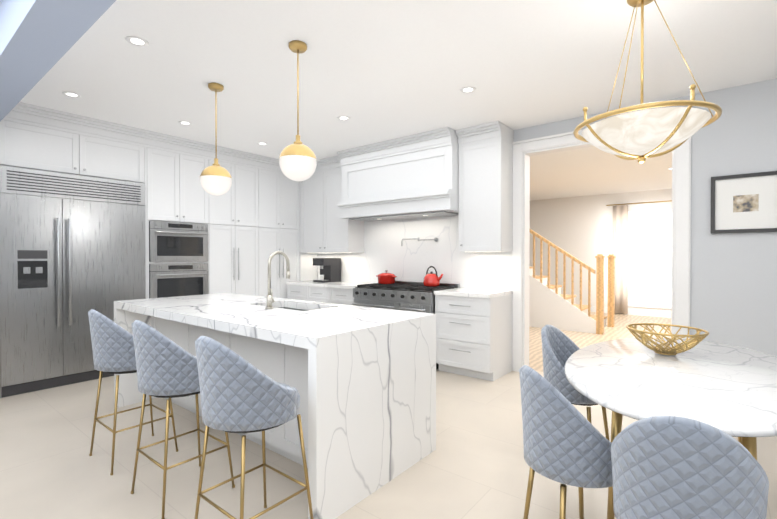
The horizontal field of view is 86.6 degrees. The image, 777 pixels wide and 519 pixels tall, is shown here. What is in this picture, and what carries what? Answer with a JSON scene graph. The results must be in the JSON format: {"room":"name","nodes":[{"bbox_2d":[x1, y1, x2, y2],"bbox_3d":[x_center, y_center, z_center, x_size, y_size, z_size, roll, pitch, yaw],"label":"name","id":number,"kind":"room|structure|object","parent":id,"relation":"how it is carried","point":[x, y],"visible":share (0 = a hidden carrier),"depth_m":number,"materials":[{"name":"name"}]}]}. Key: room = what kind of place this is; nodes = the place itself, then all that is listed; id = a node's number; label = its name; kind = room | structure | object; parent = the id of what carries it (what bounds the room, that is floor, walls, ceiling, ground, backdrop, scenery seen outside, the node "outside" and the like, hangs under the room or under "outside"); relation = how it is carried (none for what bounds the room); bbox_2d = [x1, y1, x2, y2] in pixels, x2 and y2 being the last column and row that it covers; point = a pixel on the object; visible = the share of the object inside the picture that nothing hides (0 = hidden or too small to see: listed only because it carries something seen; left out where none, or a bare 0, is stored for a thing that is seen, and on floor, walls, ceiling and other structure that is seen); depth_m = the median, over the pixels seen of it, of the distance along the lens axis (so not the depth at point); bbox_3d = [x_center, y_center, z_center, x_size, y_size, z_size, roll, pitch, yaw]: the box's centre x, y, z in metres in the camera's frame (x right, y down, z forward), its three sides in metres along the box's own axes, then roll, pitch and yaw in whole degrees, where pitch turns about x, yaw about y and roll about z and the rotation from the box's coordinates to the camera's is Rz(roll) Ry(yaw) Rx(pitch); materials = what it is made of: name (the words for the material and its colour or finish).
{"room":"kitchen","nodes":[
{"label":"kitchen","id":0,"kind":"room"},
{"bbox_2d":[0,312,776,518],"bbox_3d":[1.159,1.325,3.647,9.450,0.100,14.300,0,1,39],"label":"floor","id":1,"kind":"structure","parent":0,"point":[474,465],"depth_m":2.57,"materials":[{"name":"tile"}]},
{"bbox_2d":[0,165,145,397],"bbox_3d":[-3.391,0.203,4.420,0.741,2.132,1.224,0,1,39],"label":"fridge","id":2,"kind":"object","parent":1,"relation":"on","point":[72,251],"visible":0.96,"depth_m":4.10,"materials":[{"name":"silver metal"}]},
{"bbox_2d":[0,102,147,298],"bbox_3d":[-3.436,-0.101,4.454,0.638,2.740,1.290,0,1,39],"label":"tall cabinet","id":3,"kind":"object","parent":1,"relation":"on","point":[31,137],"depth_m":4.21,"materials":[{"name":"paint"}]},
{"bbox_2d":[88,309,177,474],"bbox_3d":[-1.693,0.794,2.705,0.448,0.976,0.448,0,1,39],"label":"stool","id":4,"kind":"object","parent":1,"relation":"on","point":[113,349],"visible":0.75,"depth_m":2.51,"materials":[{"name":"fabric"}]},
{"bbox_2d":[148,130,215,298],"bbox_3d":[-2.794,-0.106,5.260,0.638,2.740,0.822,0,1,39],"label":"tall cabinet","id":5,"kind":"object","parent":1,"relation":"on","point":[176,193],"depth_m":5.05,"materials":[{"name":"paint"}]},
{"bbox_2d":[149,221,207,261],"bbox_3d":[-2.748,-0.213,5.202,0.668,0.478,0.692,0,1,39],"label":"wall oven","id":6,"kind":"object","parent":5,"relation":"in","point":[176,242],"visible":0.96,"depth_m":5.00,"materials":[{"name":"silver metal"}]},
{"bbox_2d":[149,263,208,297],"bbox_3d":[-2.748,0.356,5.207,0.668,0.609,0.692,0,1,39],"label":"wall oven","id":7,"kind":"object","parent":5,"relation":"in","point":[175,280],"visible":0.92,"depth_m":5.00,"materials":[{"name":"silver metal"}]},
{"bbox_2d":[131,320,234,518],"bbox_3d":[-1.153,0.797,2.275,0.448,0.976,0.448,0,1,39],"label":"stool","id":8,"kind":"object","parent":1,"relation":"on","point":[166,367],"visible":0.9,"depth_m":2.08,"materials":[{"name":"fabric"}]},
{"bbox_2d":[216,146,263,295],"bbox_3d":[-2.325,-0.111,5.849,0.638,2.740,0.797,0,1,39],"label":"tall cabinet","id":9,"kind":"object","parent":1,"relation":"on","point":[251,217],"depth_m":5.70,"materials":[{"name":"paint"}]},
{"bbox_2d":[194,336,312,518],"bbox_3d":[-0.622,0.800,1.851,0.448,0.976,0.448,0,1,39],"label":"stool","id":10,"kind":"object","parent":1,"relation":"on","point":[239,394],"visible":1,"depth_m":1.67,"materials":[{"name":"fabric"}]},
{"bbox_2d":[114,293,435,518],"bbox_3d":[-1.030,0.821,3.175,2.610,0.915,1.060,0,1,39],"label":"kitchen island","id":11,"kind":"object","parent":1,"relation":"on","point":[361,380],"visible":0.75,"depth_m":2.45,"materials":[{"name":"stone"}]},
{"bbox_2d":[265,251,289,308],"bbox_3d":[-0.822,0.149,3.098,0.086,0.426,0.216,0,1,39],"label":"faucet","id":12,"kind":"object","parent":11,"relation":"on","point":[270,300],"visible":1,"depth_m":3.04,"materials":[{"name":"silver metal"}]},
{"bbox_2d":[264,158,295,298],"bbox_3d":[-1.899,-0.114,6.383,0.638,2.740,0.797,0,1,39],"label":"tall cabinet","id":13,"kind":"object","parent":1,"relation":"on","point":[279,190],"depth_m":6.18,"materials":[{"name":"paint"}]},
{"bbox_2d":[287,285,309,300],"bbox_3d":[-1.144,0.818,6.358,0.533,0.876,0.618,0,1,39],"label":"base cabinet","id":14,"kind":"object","parent":1,"relation":"on","point":[296,292],"depth_m":6.11,"materials":[{"name":"paint"}]},
{"bbox_2d":[296,181,316,280],"bbox_3d":[-1.550,-0.118,6.805,0.657,2.740,0.413,0,1,39],"label":"tall cabinet","id":15,"kind":"object","parent":1,"relation":"on","point":[305,269],"depth_m":6.49,"materials":[{"name":"paint"}]},
{"bbox_2d":[310,285,333,302],"bbox_3d":[-0.794,0.820,6.079,0.590,0.876,0.618,0,1,39],"label":"base cabinet","id":16,"kind":"object","parent":1,"relation":"on","point":[316,295],"depth_m":5.81,"materials":[{"name":"paint"}]},
{"bbox_2d":[286,281,377,288],"bbox_3d":[-0.799,0.362,6.069,1.428,0.040,0.636,0,1,39],"label":"countertop","id":17,"kind":"structure","parent":16,"relation":"on","point":[343,284],"depth_m":5.90,"materials":[{"name":"white stone"}]},
{"bbox_2d":[313,258,340,282],"bbox_3d":[-0.937,0.160,6.279,0.240,0.360,0.363,0,1,39],"label":"coffee machine","id":18,"kind":"object","parent":17,"relation":"on","point":[330,269],"visible":1,"depth_m":6.20,"materials":[{"name":"black plastic"}]},
{"bbox_2d":[334,289,353,305],"bbox_3d":[-0.444,0.822,5.800,0.533,0.876,0.618,0,1,39],"label":"base cabinet","id":19,"kind":"object","parent":1,"relation":"on","point":[341,296],"depth_m":5.53,"materials":[{"name":"paint"}]},
{"bbox_2d":[352,281,459,369],"bbox_3d":[0.192,0.781,5.196,1.192,0.965,0.716,0,1,39],"label":"range","id":20,"kind":"object","parent":1,"relation":"on","point":[409,296],"visible":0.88,"depth_m":4.96,"materials":[{"name":"silver metal"}]},
{"bbox_2d":[376,270,396,283],"bbox_3d":[-0.029,0.233,5.558,0.314,0.183,0.246,0,1,39],"label":"stock pot","id":21,"kind":"object","parent":20,"relation":"on","point":[386,278],"visible":1,"depth_m":5.46,"materials":[{"name":"red ceramic"}]},
{"bbox_2d":[423,266,442,285],"bbox_3d":[0.558,0.204,5.090,0.268,0.249,0.208,0,1,39],"label":"kettle","id":22,"kind":"object","parent":20,"relation":"on","point":[431,278],"visible":1,"depth_m":5.03,"materials":[{"name":"red metal"}]},
{"bbox_2d":[434,293,512,380],"bbox_3d":[0.972,0.830,4.671,0.664,0.876,0.618,0,1,39],"label":"base cabinet","id":23,"kind":"object","parent":1,"relation":"on","point":[474,335],"depth_m":4.43,"materials":[{"name":"paint"}]},
{"bbox_2d":[434,289,512,296],"bbox_3d":[0.967,0.372,4.660,0.664,0.040,0.636,0,1,39],"label":"countertop","id":24,"kind":"structure","parent":23,"relation":"on","point":[448,292],"depth_m":4.53,"materials":[{"name":"white stone"}]},
{"bbox_2d":[519,365,612,518],"bbox_3d":[0.796,0.871,1.784,0.448,0.837,0.448,0,1,39],"label":"chair","id":25,"kind":"object","parent":1,"relation":"on","point":[566,441],"visible":0.94,"depth_m":1.63,"materials":[{"name":"fabric"}]},
{"bbox_2d":[529,229,615,334],"bbox_3d":[2.452,-0.482,8.396,3.695,3.446,1.050,0,1,39],"label":"stairs","id":26,"kind":"structure","parent":1,"relation":"on","point":[549,304],"depth_m":7.37,"materials":[{"name":"brown wood"}]},
{"bbox_2d":[541,325,609,440],"bbox_3d":[1.210,0.864,2.683,0.410,0.837,0.416,0,1,39],"label":"chair","id":27,"kind":"object","parent":1,"relation":"on","point":[559,348],"visible":0.58,"depth_m":2.65,"materials":[{"name":"fabric"}]},
{"bbox_2d":[565,337,776,518],"bbox_3d":[1.482,0.912,2.068,1.040,0.751,1.740,0,1,39],"label":"dining table","id":28,"kind":"object","parent":1,"relation":"on","point":[730,390],"visible":0.73,"depth_m":1.80,"materials":[{"name":"stone"}]},
{"bbox_2d":[626,323,708,355],"bbox_3d":[1.573,0.462,2.338,0.390,0.142,0.390,0,1,39],"label":"wire bowl","id":29,"kind":"object","parent":28,"relation":"on","point":[681,347],"visible":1,"depth_m":2.28,"materials":[{"name":"gold metal"}]},
{"bbox_2d":[611,416,768,518],"bbox_3d":[0.961,0.874,1.349,0.416,0.837,0.410,0,1,39],"label":"chair","id":30,"kind":"object","parent":1,"relation":"on","point":[669,467],"visible":1,"depth_m":1.19,"materials":[{"name":"fabric"}]},
{"bbox_2d":[20,0,776,200],"bbox_3d":[1.159,-1.515,3.626,9.450,0.100,14.300,0,1,39],"label":"ceiling","id":31,"kind":"structure","parent":0,"point":[376,71],"depth_m":3.15,"materials":[{"name":"paint"}]},
{"bbox_2d":[0,0,115,120],"bbox_3d":[-0.645,-1.303,1.245,9.000,0.290,0.225,0,1,39],"label":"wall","id":32,"kind":"structure","parent":31,"relation":"attached to","point":[39,39],"depth_m":2.19,"materials":[{"name":"paint"}]},
{"bbox_2d":[62,91,80,97],"bbox_3d":[-2.812,-1.462,3.659,0.136,0.005,0.136,0,1,39],"label":"recessed light","id":33,"kind":"object","parent":31,"relation":"in","point":[72,94],"visible":0.96,"depth_m":3.65,"materials":[{"name":"paint"}]},
{"bbox_2d":[125,36,148,46],"bbox_3d":[-1.678,-1.455,2.755,0.136,0.005,0.136,0,1,39],"label":"recessed light","id":34,"kind":"object","parent":31,"relation":"in","point":[137,41],"visible":1,"depth_m":2.75,"materials":[{"name":"paint"}]},
{"bbox_2d":[178,121,191,124],"bbox_3d":[-2.188,-1.468,4.441,0.136,0.005,0.136,0,1,39],"label":"recessed light","id":35,"kind":"object","parent":31,"relation":"in","point":[185,123],"visible":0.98,"depth_m":4.44,"materials":[{"name":"paint"}]},
{"bbox_2d":[200,83,231,195],"bbox_3d":[-1.453,-1.001,3.474,0.251,0.924,0.251,0,1,39],"label":"pendant light","id":36,"kind":"object","parent":31,"relation":"hanging from","point":[215,178],"visible":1,"depth_m":3.41,"materials":[{"name":"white glass"}]},
{"bbox_2d":[279,40,316,180],"bbox_3d":[-0.616,-0.997,2.807,0.251,0.924,0.251,0,1,39],"label":"pendant light","id":37,"kind":"object","parent":31,"relation":"hanging from","point":[297,160],"visible":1,"depth_m":2.74,"materials":[{"name":"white glass"}]},
{"bbox_2d":[337,116,349,119],"bbox_3d":[-0.463,-1.466,4.280,0.136,0.005,0.136,0,1,39],"label":"recessed light","id":38,"kind":"object","parent":31,"relation":"in","point":[343,118],"visible":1,"depth_m":4.27,"materials":[{"name":"paint"}]},
{"bbox_2d":[460,87,475,92],"bbox_3d":[0.687,-1.461,3.555,0.136,0.005,0.136,0,1,39],"label":"recessed light","id":39,"kind":"object","parent":31,"relation":"in","point":[467,89],"visible":1,"depth_m":3.54,"materials":[{"name":"paint"}]},
{"bbox_2d":[573,0,721,163],"bbox_3d":[1.388,-0.990,2.257,0.686,0.929,0.686,0,1,39],"label":"chandelier","id":40,"kind":"object","parent":31,"relation":"hanging from","point":[641,135],"visible":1,"depth_m":2.11,"materials":[{"name":"white glass"}]},
{"bbox_2d":[529,189,671,310],"bbox_3d":[5.472,-0.136,9.246,7.400,2.740,0.150,0,1,39],"label":"wall","id":41,"kind":"structure","parent":0,"point":[580,228],"depth_m":9.84,"materials":[{"name":"paint"}]},
{"bbox_2d":[591,306,670,317],"bbox_3d":[5.420,1.165,9.190,7.098,0.140,0.016,0,1,39],"label":"baseboard","id":42,"kind":"structure","parent":41,"relation":"attached to","point":[652,313],"depth_m":9.03,"materials":[{"name":"paint"}]},
{"bbox_2d":[606,200,671,205],"bbox_3d":[6.448,-1.229,8.298,3.700,0.024,0.101,0,1,39],"label":"rail","id":43,"kind":"object","parent":41,"relation":"attached to","point":[639,203],"visible":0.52,"depth_m":9.00,"materials":[{"name":"gold metal"}]},
{"bbox_2d":[613,205,627,313],"bbox_3d":[5.201,-0.001,9.260,0.300,2.430,0.062,0,1,39],"label":"curtain","id":44,"kind":"object","parent":43,"relation":"hanging from","point":[620,232],"visible":0.88,"depth_m":9.25,"materials":[{"name":"fabric"}]},
{"bbox_2d":[628,209,671,308],"bbox_3d":[5.688,-0.013,8.957,0.920,2.120,0.030,0,1,39],"label":"window","id":45,"kind":"structure","parent":41,"relation":"in","point":[649,258],"depth_m":8.95,"materials":[{"name":"glass"}]},
{"bbox_2d":[514,78,776,356],"bbox_3d":[1.888,-0.101,4.430,9.300,2.740,0.150,0,1,39],"label":"wall","id":46,"kind":"structure","parent":0,"point":[733,289],"depth_m":3.51,"materials":[{"name":"paint"}]},
{"bbox_2d":[301,157,365,252],"bbox_3d":[-0.864,-0.794,6.297,1.032,1.379,0.347,0,1,39],"label":"upper cabinet","id":47,"kind":"object","parent":46,"relation":"attached to","point":[323,230],"depth_m":6.12,"materials":[{"name":"paint"}]},
{"bbox_2d":[337,127,458,220],"bbox_3d":[0.152,-1.010,5.335,1.744,0.933,0.582,0,1,39],"label":"range hood","id":48,"kind":"object","parent":46,"relation":"attached to","point":[411,176],"visible":0.92,"depth_m":5.06,"materials":[{"name":"paint"}]},
{"bbox_2d":[458,121,513,252],"bbox_3d":[1.114,-0.783,4.719,0.517,1.379,0.347,0,1,39],"label":"upper cabinet","id":49,"kind":"object","parent":46,"relation":"attached to","point":[469,248],"depth_m":4.57,"materials":[{"name":"paint"}]},
{"bbox_2d":[512,130,690,371],"bbox_3d":[2.094,-0.027,4.240,1.670,2.595,0.190,0,1,39],"label":"door frame","id":50,"kind":"structure","parent":46,"relation":"attached to","point":[681,228],"depth_m":4.44,"materials":[{"name":"paint"}]},
{"bbox_2d":[711,171,776,233],"bbox_3d":[2.981,-0.469,3.441,0.460,0.490,0.028,0,1,39],"label":"picture frame","id":51,"kind":"object","parent":46,"relation":"attached to","point":[743,203],"visible":0.92,"depth_m":3.44,"materials":[{"name":"white paper"}]}
]}

